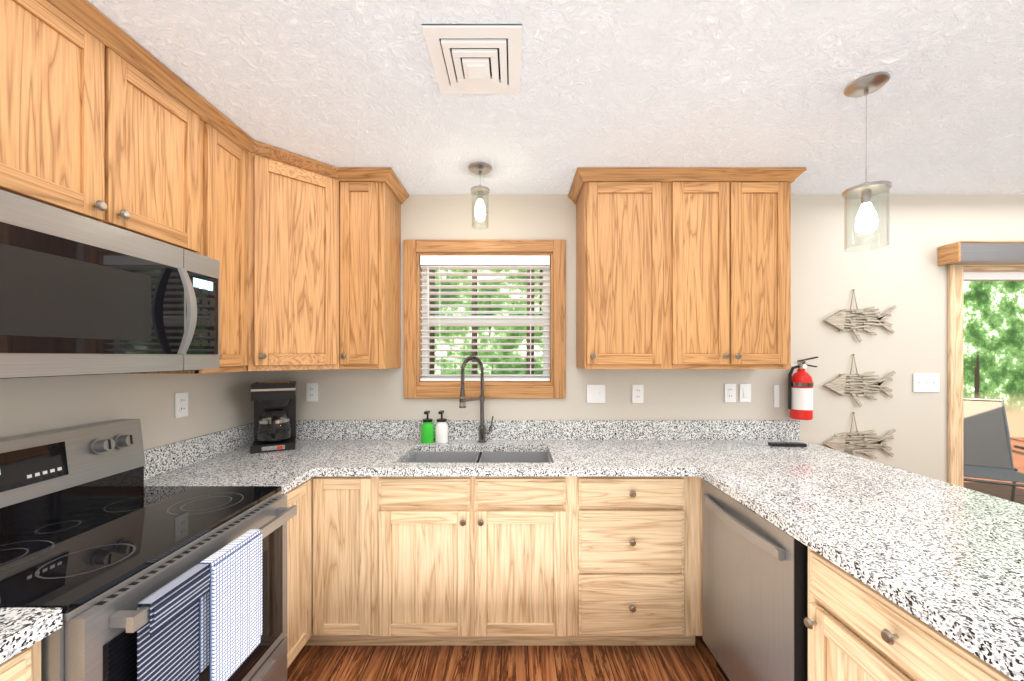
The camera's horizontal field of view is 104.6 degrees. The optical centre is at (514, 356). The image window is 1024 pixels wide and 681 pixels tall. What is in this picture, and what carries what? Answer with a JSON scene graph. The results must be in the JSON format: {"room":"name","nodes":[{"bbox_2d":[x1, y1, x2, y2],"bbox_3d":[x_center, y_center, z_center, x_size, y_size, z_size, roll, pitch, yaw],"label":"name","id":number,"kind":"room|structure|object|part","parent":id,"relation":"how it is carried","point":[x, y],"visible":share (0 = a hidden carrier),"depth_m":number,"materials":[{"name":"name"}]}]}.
{"room":"kitchen","nodes":[
{"label":"kitchen","id":0,"kind":"room"},
{"bbox_2d":[0,371,263,449],"bbox_3d":[-1.666,0.205,0.200,0.160,2.460,4.560,0,0,0],"label":"wall","id":1,"kind":"structure","parent":0,"point":[217,402],"depth_m":1.66,"materials":[{"name":"beige paint"}]},
{"bbox_2d":[0,0,195,252],"bbox_3d":[-1.420,-0.708,1.220,0.328,0.634,0.761,0,0,0],"label":"upper cabinet","id":2,"kind":"object","parent":1,"relation":"attached to","point":[105,119],"depth_m":1.18,"materials":[{"name":"brown wood"}]},
{"bbox_2d":[0,190,219,378],"bbox_3d":[-1.351,-0.167,1.220,0.463,0.441,0.759,0,0,0],"label":"over-the-range microwave","id":3,"kind":"object","parent":2,"relation":"attached to","point":[80,295],"visible":1,"depth_m":1.12,"materials":[{"name":"metal"}]},
{"bbox_2d":[175,392,187,417],"bbox_3d":[-1.578,0.230,1.880,0.010,0.115,0.070,0,0,0],"label":"electrical outlet","id":4,"kind":"object","parent":1,"relation":"attached to","point":[181,404],"visible":1,"depth_m":1.87,"materials":[{"name":"white plastic"}]},
{"bbox_2d":[124,92,255,373],"bbox_3d":[-1.388,-0.477,1.749,0.392,1.095,0.366,0,0,0],"label":"upper cabinet","id":5,"kind":"object","parent":1,"relation":"attached to","point":[225,153],"depth_m":1.75,"materials":[{"name":"brown wood"}]},
{"bbox_2d":[256,141,339,370],"bbox_3d":[-1.265,-0.477,2.159,0.638,1.095,0.678,0,0,0],"label":"upper cabinet","id":6,"kind":"object","parent":1,"relation":"attached to","point":[298,196],"depth_m":2.01,"materials":[{"name":"brown wood"}]},
{"bbox_2d":[287,636,725,680],"bbox_3d":[1.614,1.460,0.200,6.720,0.050,4.920,0,0,0],"label":"floor","id":7,"kind":"structure","parent":0,"point":[696,661],"depth_m":1.85,"materials":[{"name":"brown wood"}]},
{"bbox_2d":[0,640,40,680],"bbox_3d":[-1.270,0.998,0.459,0.628,0.876,0.718,0,0,0],"label":"base cabinet","id":8,"kind":"object","parent":7,"relation":"on","point":[25,665],"depth_m":0.77,"materials":[{"name":"brown wood"}]},
{"bbox_2d":[0,608,61,663],"bbox_3d":[-1.260,0.480,0.446,0.647,0.160,0.750,0,0,0],"label":"countertop","id":9,"kind":"structure","parent":8,"relation":"on","point":[20,628],"depth_m":0.78,"materials":[{"name":"stone"}]},
{"bbox_2d":[0,419,296,680],"bbox_3d":[-1.197,0.842,1.204,0.738,1.186,0.759,0,0,0],"label":"range","id":10,"kind":"object","parent":7,"relation":"on","point":[118,562],"visible":1,"depth_m":1.16,"materials":[{"name":"metal"}]},
{"bbox_2d":[320,476,383,644],"bbox_3d":[-0.804,0.998,2.157,0.344,0.876,0.681,0,0,0],"label":"base cabinet","id":11,"kind":"object","parent":7,"relation":"on","point":[351,507],"depth_m":1.88,"materials":[{"name":"brown wood"}]},
{"bbox_2d":[384,452,583,644],"bbox_3d":[-0.208,0.998,2.184,1.045,0.876,0.628,0,0,0],"label":"base cabinet","id":12,"kind":"object","parent":7,"relation":"on","point":[494,560],"depth_m":1.88,"materials":[{"name":"brown wood"}]},
{"bbox_2d":[144,448,287,494],"bbox_3d":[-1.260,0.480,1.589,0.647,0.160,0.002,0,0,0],"label":"countertop","id":13,"kind":"structure","parent":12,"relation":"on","point":[164,466],"depth_m":1.79,"materials":[{"name":"stone"}]},
{"bbox_2d":[164,420,880,483],"bbox_3d":[0.101,0.480,2.168,3.367,0.160,0.657,0,0,0],"label":"countertop","id":14,"kind":"structure","parent":12,"relation":"on","point":[323,447],"depth_m":2.29,"materials":[{"name":"stone"}]},
{"bbox_2d":[251,381,295,453],"bbox_3d":[-1.369,0.331,2.262,0.211,0.376,0.306,0,0,-28],"label":"coffee maker","id":15,"kind":"object","parent":14,"relation":"on","point":[274,415],"visible":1,"depth_m":2.21,"materials":[{"name":"black plastic"}]},
{"bbox_2d":[421,411,433,442],"bbox_3d":[-0.526,0.424,2.397,0.078,0.190,0.084,0,0,0],"label":"soap dispenser","id":16,"kind":"object","parent":14,"relation":"on","point":[427,431],"visible":1,"depth_m":2.37,"materials":[{"name":"green plastic"}]},
{"bbox_2d":[435,410,447,442],"bbox_3d":[-0.441,0.424,2.402,0.078,0.190,0.084,0,0,0],"label":"soap dispenser","id":17,"kind":"object","parent":14,"relation":"on","point":[441,431],"visible":1,"depth_m":2.38,"materials":[{"name":"white plastic"}]},
{"bbox_2d":[459,356,493,442],"bbox_3d":[-0.222,0.257,2.344,0.192,0.525,0.181,0,0,0],"label":"faucet","id":18,"kind":"object","parent":14,"relation":"on","point":[483,431],"visible":1,"depth_m":2.38,"materials":[{"name":"silver metal"}]},
{"bbox_2d":[404,452,550,462],"bbox_3d":[-0.196,0.668,2.135,0.780,0.214,0.390,0,0,0],"label":"sink basin","id":19,"kind":"object","parent":14,"relation":"in","point":[474,457],"visible":0.04,"depth_m":2.33,"materials":[{"name":"silver metal"}]},
{"bbox_2d":[768,442,806,446],"bbox_3d":[1.584,0.510,2.300,0.190,0.018,0.044,0,0,4],"label":"remote control","id":20,"kind":"object","parent":14,"relation":"on","point":[786,444],"visible":1,"depth_m":2.28,"materials":[{"name":"black plastic"}]},
{"bbox_2d":[584,476,687,644],"bbox_3d":[0.567,0.998,2.184,0.665,0.876,0.628,0,0,0],"label":"base cabinet","id":21,"kind":"object","parent":7,"relation":"on","point":[636,527],"depth_m":1.87,"materials":[{"name":"brown wood"}]},
{"bbox_2d":[688,476,807,644],"bbox_3d":[1.174,0.998,1.542,0.680,0.876,0.735,0,0,0],"label":"base cabinet","id":22,"kind":"object","parent":7,"relation":"on","point":[695,483],"depth_m":1.89,"materials":[{"name":"brown wood"}]},
{"bbox_2d":[702,479,807,680],"bbox_3d":[1.103,0.994,1.534,0.542,0.858,0.598,0,0,0],"label":"dishwasher","id":23,"kind":"object","parent":7,"relation":"on","point":[755,590],"visible":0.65,"depth_m":1.45,"materials":[{"name":"silver metal"}]},
{"bbox_2d":[808,547,1013,680],"bbox_3d":[1.197,0.998,0.823,0.635,0.876,0.785,0,0,0],"label":"base cabinet","id":24,"kind":"object","parent":7,"relation":"on","point":[856,633],"depth_m":0.99,"materials":[{"name":"brown wood"}]},
{"bbox_2d":[696,464,1023,680],"bbox_3d":[1.324,0.540,1.121,0.920,0.040,1.440,0,0,0],"label":"countertop","id":25,"kind":"structure","parent":24,"relation":"on","point":[946,558],"depth_m":1.16,"materials":[{"name":"stone"}]},
{"bbox_2d":[87,0,1023,193],"bbox_3d":[1.614,-1.050,0.200,6.720,0.050,4.920,0,0,0],"label":"ceiling","id":26,"kind":"structure","parent":0,"point":[647,83],"depth_m":1.51,"materials":[{"name":"white paint"}]},
{"bbox_2d":[422,24,521,93],"bbox_3d":[-0.131,-1.005,1.375,0.310,0.040,0.310,0,0,0],"label":"ceiling vent","id":27,"kind":"object","parent":26,"relation":"in","point":[475,58],"visible":1,"depth_m":1.33,"materials":[{"name":"white"}]},
{"bbox_2d":[468,162,491,229],"bbox_3d":[-0.186,-0.862,2.150,0.132,0.324,0.132,0,0,0],"label":"light","id":28,"kind":"object","parent":26,"relation":"hanging from","point":[480,169],"visible":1,"depth_m":2.13,"materials":[{"name":"clear glass"}]},
{"bbox_2d":[842,72,891,251],"bbox_3d":[1.324,-0.717,1.490,0.140,0.614,0.140,0,0,0],"label":"pendant light","id":29,"kind":"object","parent":26,"relation":"hanging from","point":[866,191],"visible":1,"depth_m":1.48,"materials":[{"name":"clear glass"}]},
{"bbox_2d":[264,194,1023,482],"bbox_3d":[1.614,0.205,2.580,6.720,2.460,0.160,0,0,0],"label":"wall","id":30,"kind":"structure","parent":0,"point":[904,274],"depth_m":2.50,"materials":[{"name":"beige paint"}]},
{"bbox_2d":[306,383,317,400],"bbox_3d":[-1.273,0.225,2.492,0.070,0.115,0.010,0,0,0],"label":"electrical outlet","id":31,"kind":"object","parent":30,"relation":"attached to","point":[311,391],"visible":1,"depth_m":2.49,"materials":[{"name":"white plastic"}]},
{"bbox_2d":[340,167,403,368],"bbox_3d":[-0.867,-0.477,2.302,0.302,1.095,0.392,0,0,0],"label":"upper cabinet","id":32,"kind":"object","parent":30,"relation":"attached to","point":[371,199],"depth_m":2.18,"materials":[{"name":"brown wood"}]},
{"bbox_2d":[404,240,565,397],"bbox_3d":[-0.186,-0.235,2.547,1.016,0.996,0.135,0,0,0],"label":"window","id":33,"kind":"structure","parent":30,"relation":"in","point":[416,387],"depth_m":2.48,"materials":[{"name":"brown wood"}]},
{"bbox_2d":[420,255,549,380],"bbox_3d":[-0.186,-0.242,2.531,0.820,0.794,0.062,0,0,0],"label":"window blinds","id":34,"kind":"object","parent":33,"relation":"attached to","point":[483,262],"visible":0.98,"depth_m":2.52,"materials":[{"name":"white plastic"}]},
{"bbox_3d":[-0.186,-0.241,2.590,0.832,0.800,0.050,0,0,0],"label":"window unit sash","id":35,"kind":"part","parent":33,"relation":"part of","materials":[{"name":"white plastic"}]},
{"bbox_2d":[587,385,604,402],"bbox_3d":[0.514,0.235,2.488,0.116,0.115,0.018,0,0,0],"label":"light switch","id":36,"kind":"object","parent":30,"relation":"attached to","point":[595,393],"visible":1,"depth_m":2.49,"materials":[{"name":"white plastic"}]},
{"bbox_2d":[632,385,643,402],"bbox_3d":[0.778,0.235,2.492,0.070,0.115,0.010,0,0,0],"label":"electrical outlet","id":37,"kind":"object","parent":30,"relation":"attached to","point":[637,393],"visible":1,"depth_m":2.49,"materials":[{"name":"white plastic"}]},
{"bbox_2d":[568,167,805,368],"bbox_3d":[0.959,-0.477,2.319,1.244,1.095,0.358,0,0,0],"label":"upper cabinet","id":38,"kind":"object","parent":30,"relation":"attached to","point":[683,267],"visible":1,"depth_m":2.18,"materials":[{"name":"brown wood"}]},
{"bbox_2d":[724,384,735,401],"bbox_3d":[1.359,0.230,2.492,0.070,0.115,0.010,0,0,0],"label":"electrical outlet","id":39,"kind":"object","parent":30,"relation":"attached to","point":[729,392],"visible":1,"depth_m":2.49,"materials":[{"name":"white plastic"}]},
{"bbox_2d":[740,384,750,401],"bbox_3d":[1.454,0.230,2.491,0.070,0.115,0.012,0,0,0],"label":"light switch","id":40,"kind":"object","parent":30,"relation":"attached to","point":[745,392],"visible":1,"depth_m":2.49,"materials":[{"name":"white plastic"}]},
{"bbox_2d":[774,357,818,419],"bbox_3d":[1.740,0.193,2.426,0.213,0.386,0.142,0,0,0],"label":"fire extinguisher","id":41,"kind":"object","parent":30,"relation":"attached to","point":[800,392],"visible":1,"depth_m":2.38,"materials":[{"name":"red paint"}]},
{"bbox_2d":[823,289,896,458],"bbox_3d":[2.167,0.131,2.483,0.455,1.105,0.027,0,0,0],"label":"decor","id":42,"kind":"object","parent":30,"relation":"attached to","point":[838,384],"visible":0.9,"depth_m":2.48,"materials":[{"name":"beige wood"}]},
{"bbox_2d":[913,374,939,391],"bbox_3d":[2.594,0.165,2.488,0.162,0.115,0.018,0,0,0],"label":"light switch","id":43,"kind":"object","parent":30,"relation":"attached to","point":[926,382],"visible":1,"depth_m":2.49,"materials":[{"name":"white plastic"}]},
{"bbox_2d":[938,241,1023,265],"bbox_3d":[3.642,-0.632,2.438,1.945,0.125,0.117,0,0,0],"label":"valance","id":44,"kind":"object","parent":30,"relation":"attached to","point":[984,253],"visible":1,"depth_m":2.38,"materials":[{"name":"brown wood"}]},
{"bbox_2d":[948,265,1023,503],"bbox_3d":[3.664,0.394,2.550,1.864,2.082,0.140,0,0,0],"label":"door frame","id":45,"kind":"structure","parent":30,"relation":"attached to","point":[955,374],"depth_m":2.48,"materials":[{"name":"brown wood"}]},
{"label":"outside","id":46,"kind":"structure","parent":0,"visible":0},
{"bbox_2d":[435,270,1023,436],"bbox_3d":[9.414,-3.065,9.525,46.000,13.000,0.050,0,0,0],"label":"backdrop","id":47,"kind":"structure","parent":46,"point":[999,358],"depth_m":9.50,"materials":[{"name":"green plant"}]},
{"bbox_2d":[963,464,1023,504],"bbox_3d":[3.914,1.505,4.656,6.000,0.040,3.972,0,0,0],"label":"floor","id":48,"kind":"structure","parent":46,"point":[996,492],"depth_m":4.46,"materials":[{"name":"brown wood"}]},
{"bbox_2d":[963,398,1023,501],"bbox_3d":[4.397,0.952,3.706,0.606,1.060,0.816,0,0,30],"label":"outdoor chair","id":49,"kind":"object","parent":48,"relation":"on","point":[974,430],"depth_m":3.87,"materials":[{"name":"grey fabric"}]},
{"bbox_2d":[1010,437,1023,465],"bbox_3d":[9.414,1.985,6.085,46.000,0.100,6.830,0,0,0],"label":"floor","id":50,"kind":"structure","parent":46,"point":[1016,451],"depth_m":8.07,"materials":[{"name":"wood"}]},
{"bbox_2d":[430,270,533,373],"bbox_3d":[8.337,-2.265,7.529,28.151,8.604,3.152,0,0,0],"label":"trunks","id":51,"kind":"object","parent":50,"relation":"on","point":[475,328],"depth_m":8.46,"materials":[{"name":"brown plant"}]}
]}

